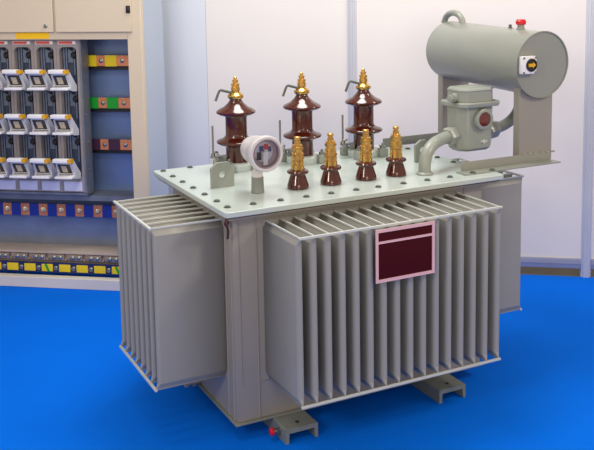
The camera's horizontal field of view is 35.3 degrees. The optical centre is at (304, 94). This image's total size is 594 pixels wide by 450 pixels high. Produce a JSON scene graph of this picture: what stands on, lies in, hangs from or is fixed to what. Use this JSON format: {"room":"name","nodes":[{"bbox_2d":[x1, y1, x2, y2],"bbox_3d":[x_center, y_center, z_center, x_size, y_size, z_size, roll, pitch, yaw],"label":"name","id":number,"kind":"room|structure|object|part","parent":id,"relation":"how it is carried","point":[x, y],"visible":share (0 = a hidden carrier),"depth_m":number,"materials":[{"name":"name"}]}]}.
{"room":"trade show booth","nodes":[
{"label":"trade show booth","id":0,"kind":"room"},
{"bbox_2d":[162,0,593,258],"bbox_3d":[0.123,-0.130,7.091,8.400,2.690,0.030,0,8,10],"label":"wall","id":1,"kind":"structure","parent":0,"point":[392,35],"depth_m":7.01,"materials":[{"name":"white paint"}]},
{"bbox_2d":[347,0,356,146],"bbox_3d":[0.364,-0.076,7.053,0.076,2.855,0.076,0,8,10],"label":"trim","id":2,"kind":"structure","parent":1,"relation":"attached to","point":[351,4],"depth_m":6.99,"materials":[{"name":"paint"}]},
{"bbox_2d":[520,256,580,268],"bbox_3d":[1.236,1.246,7.073,1.660,0.076,0.051,0,8,10],"label":"baseboard","id":3,"kind":"structure","parent":1,"relation":"attached to","point":[526,261],"depth_m":6.95,"materials":[{"name":"metal"}]},
{"bbox_2d":[580,0,593,277],"bbox_3d":[2.065,-0.064,6.755,0.076,2.855,0.076,0,8,10],"label":"trim","id":4,"kind":"structure","parent":1,"relation":"attached to","point":[588,140],"depth_m":6.79,"materials":[{"name":"metal"}]},
{"bbox_2d":[590,259,593,268],"bbox_3d":[3.200,1.259,6.730,2.195,0.076,0.051,0,8,10],"label":"baseboard","id":5,"kind":"structure","parent":1,"relation":"attached to","point":[592,260],"depth_m":6.89,"materials":[{"name":"metal"}]},
{"bbox_2d":[520,266,593,276],"bbox_3d":[-0.404,1.808,4.149,12.000,0.094,10.100,0,8,10],"label":"floor","id":6,"kind":"structure","parent":0,"point":[523,270],"depth_m":7.08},
{"bbox_2d":[0,270,593,449],"bbox_3d":[-0.735,1.858,3.418,8.800,0.006,7.945,0,8,10],"label":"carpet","id":7,"kind":"object","parent":6,"relation":"on","point":[67,382],"visible":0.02,"depth_m":5.04,"materials":[{"name":"blue carpet"}]},
{"bbox_2d":[0,0,168,290],"bbox_3d":[-1.905,0.244,6.883,1.640,2.334,0.608,0,8,10],"label":"tall cabinet","id":8,"kind":"object","parent":7,"relation":"on","point":[83,106],"visible":1,"depth_m":6.80,"materials":[{"name":"metal"}]},
{"bbox_2d":[0,40,18,190],"bbox_3d":[-2.199,0.159,6.777,0.304,1.112,0.330,-5,8,-27],"label":"switch","id":9,"kind":"object","parent":8,"relation":"attached to","point":[9,49],"depth_m":6.78,"materials":[{"name":"white plastic"}]},
{"bbox_2d":[2,40,40,190],"bbox_3d":[-2.029,0.160,6.747,0.304,1.112,0.330,-5,8,-27],"label":"switch","id":10,"kind":"object","parent":8,"relation":"attached to","point":[20,144],"depth_m":6.75,"materials":[{"name":"white plastic"}]},
{"bbox_3d":[-2.236,-0.638,6.642,0.939,0.392,0.021,0,8,10],"label":"compartment door","id":11,"kind":"part","parent":8,"relation":"part of","materials":[{"name":"beige metal"}]},
{"bbox_2d":[25,40,62,191],"bbox_3d":[-1.858,0.161,6.717,0.304,1.112,0.330,-5,8,-27],"label":"switch","id":12,"kind":"object","parent":8,"relation":"attached to","point":[42,145],"depth_m":6.72,"materials":[{"name":"white plastic"}]},
{"bbox_2d":[0,40,93,194],"bbox_3d":[-2.138,0.158,6.854,0.990,1.136,0.789,-5,8,-27],"label":"electrical panel","id":13,"kind":"object","parent":8,"relation":"attached to","point":[28,146],"depth_m":6.75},
{"bbox_3d":[-1.868,1.085,7.131,1.606,0.445,0.030,0,8,10],"label":"panel","id":14,"kind":"part","parent":8,"relation":"part of","materials":[{"name":"blue metal"}]},
{"bbox_2d":[0,242,118,264],"bbox_3d":[-1.929,1.229,7.048,1.510,0.152,0.189,0,8,10],"label":"shelf","id":15,"kind":"object","parent":8,"relation":"attached to","point":[106,253],"depth_m":6.97,"materials":[{"name":"beige metal"}]},
{"bbox_2d":[48,40,84,191],"bbox_3d":[-1.688,0.162,6.688,0.304,1.112,0.330,-5,8,-27],"label":"switch","id":16,"kind":"object","parent":8,"relation":"attached to","point":[66,58],"depth_m":6.71,"materials":[{"name":"white plastic"}]},
{"bbox_3d":[-1.884,-0.015,6.993,1.606,1.770,0.020,0,8,10],"label":"panel","id":17,"kind":"part","parent":8,"relation":"part of","materials":[{"name":"blue metal"}]},
{"bbox_3d":[-1.928,0.272,6.752,1.640,2.314,0.060,0,8,10],"label":"frame","id":18,"kind":"part","parent":8,"relation":"part of","materials":[{"name":"beige metal"}]},
{"bbox_3d":[-1.480,-0.633,6.510,0.559,0.392,0.021,0,8,10],"label":"compartment door","id":19,"kind":"part","parent":8,"relation":"part of","materials":[{"name":"beige metal"}]},
{"bbox_3d":[-1.088,0.247,6.842,0.016,2.314,0.410,0,8,10],"label":"panel","id":20,"kind":"part","parent":8,"relation":"part of","materials":[{"name":"metal"}]},
{"bbox_2d":[113,10,567,444],"bbox_3d":[0.296,0.596,5.127,2.503,2.021,1.425,-5,8,-27],"label":"transformer","id":21,"kind":"object","parent":7,"relation":"on","point":[275,282],"visible":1,"depth_m":4.64,"materials":[{"name":"grey paint"}]},
{"bbox_3d":[-0.483,0.283,5.256,0.098,0.222,0.024,-5,8,-27],"label":"horn rod","id":22,"kind":"part","parent":21,"relation":"part of","materials":[{"name":"metal"}]},
{"bbox_3d":[-0.391,-0.038,5.264,0.092,0.130,0.092,-5,8,-27],"label":"terminal stem","id":23,"kind":"part","parent":21,"relation":"part of","materials":[{"name":"gold metal"}]},
{"bbox_3d":[-0.110,0.256,5.422,0.098,0.222,0.024,-5,8,-27],"label":"horn rod","id":24,"kind":"part","parent":21,"relation":"part of","materials":[{"name":"metal"}]},
{"bbox_3d":[-0.018,-0.066,5.430,0.092,0.130,0.092,-5,8,-27],"label":"terminal stem","id":25,"kind":"part","parent":21,"relation":"part of","materials":[{"name":"gold metal"}]},
{"bbox_3d":[0.124,1.000,5.219,1.476,1.037,0.868,-5,8,-27],"label":"tank","id":26,"kind":"part","parent":21,"relation":"part of","materials":[{"name":"grey metal"}]},
{"bbox_3d":[0.112,0.448,5.197,1.637,0.028,1.103,-5,8,-27],"label":"lid","id":27,"kind":"part","parent":21,"relation":"part of","materials":[{"name":"paint"}]},
{"bbox_3d":[0.132,1.518,5.285,1.504,0.008,0.898,-5,8,-27],"label":"plate","id":28,"kind":"part","parent":21,"relation":"part of","materials":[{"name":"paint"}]},
{"bbox_3d":[0.259,0.229,5.585,0.098,0.222,0.024,-5,8,-27],"label":"horn rod","id":29,"kind":"part","parent":21,"relation":"part of","materials":[{"name":"metal"}]},
{"bbox_3d":[0.351,-0.093,5.593,0.092,0.130,0.092,-5,8,-27],"label":"terminal stem","id":30,"kind":"part","parent":21,"relation":"part of","materials":[{"name":"gold metal"}]},
{"bbox_3d":[0.480,0.749,4.438,0.332,0.257,0.005,-5,8,-27],"label":"plate frame","id":31,"kind":"part","parent":21,"relation":"part of","materials":[{"name":"metal"}]},
{"bbox_3d":[0.983,0.058,6.165,0.208,0.450,0.055,-5,8,-27],"label":"support plate","id":32,"kind":"part","parent":21,"relation":"part of","materials":[{"name":"grey paint"}]},
{"bbox_3d":[1.017,0.140,5.272,0.079,0.079,0.008,-5,8,-27],"label":"sight glass","id":33,"kind":"part","parent":21,"relation":"part of","materials":[{"name":"red glass"}]},
{"bbox_3d":[1.313,0.156,5.370,0.238,0.450,0.055,-5,8,-27],"label":"support plate","id":34,"kind":"part","parent":21,"relation":"part of","materials":[{"name":"grey paint"}]}
]}

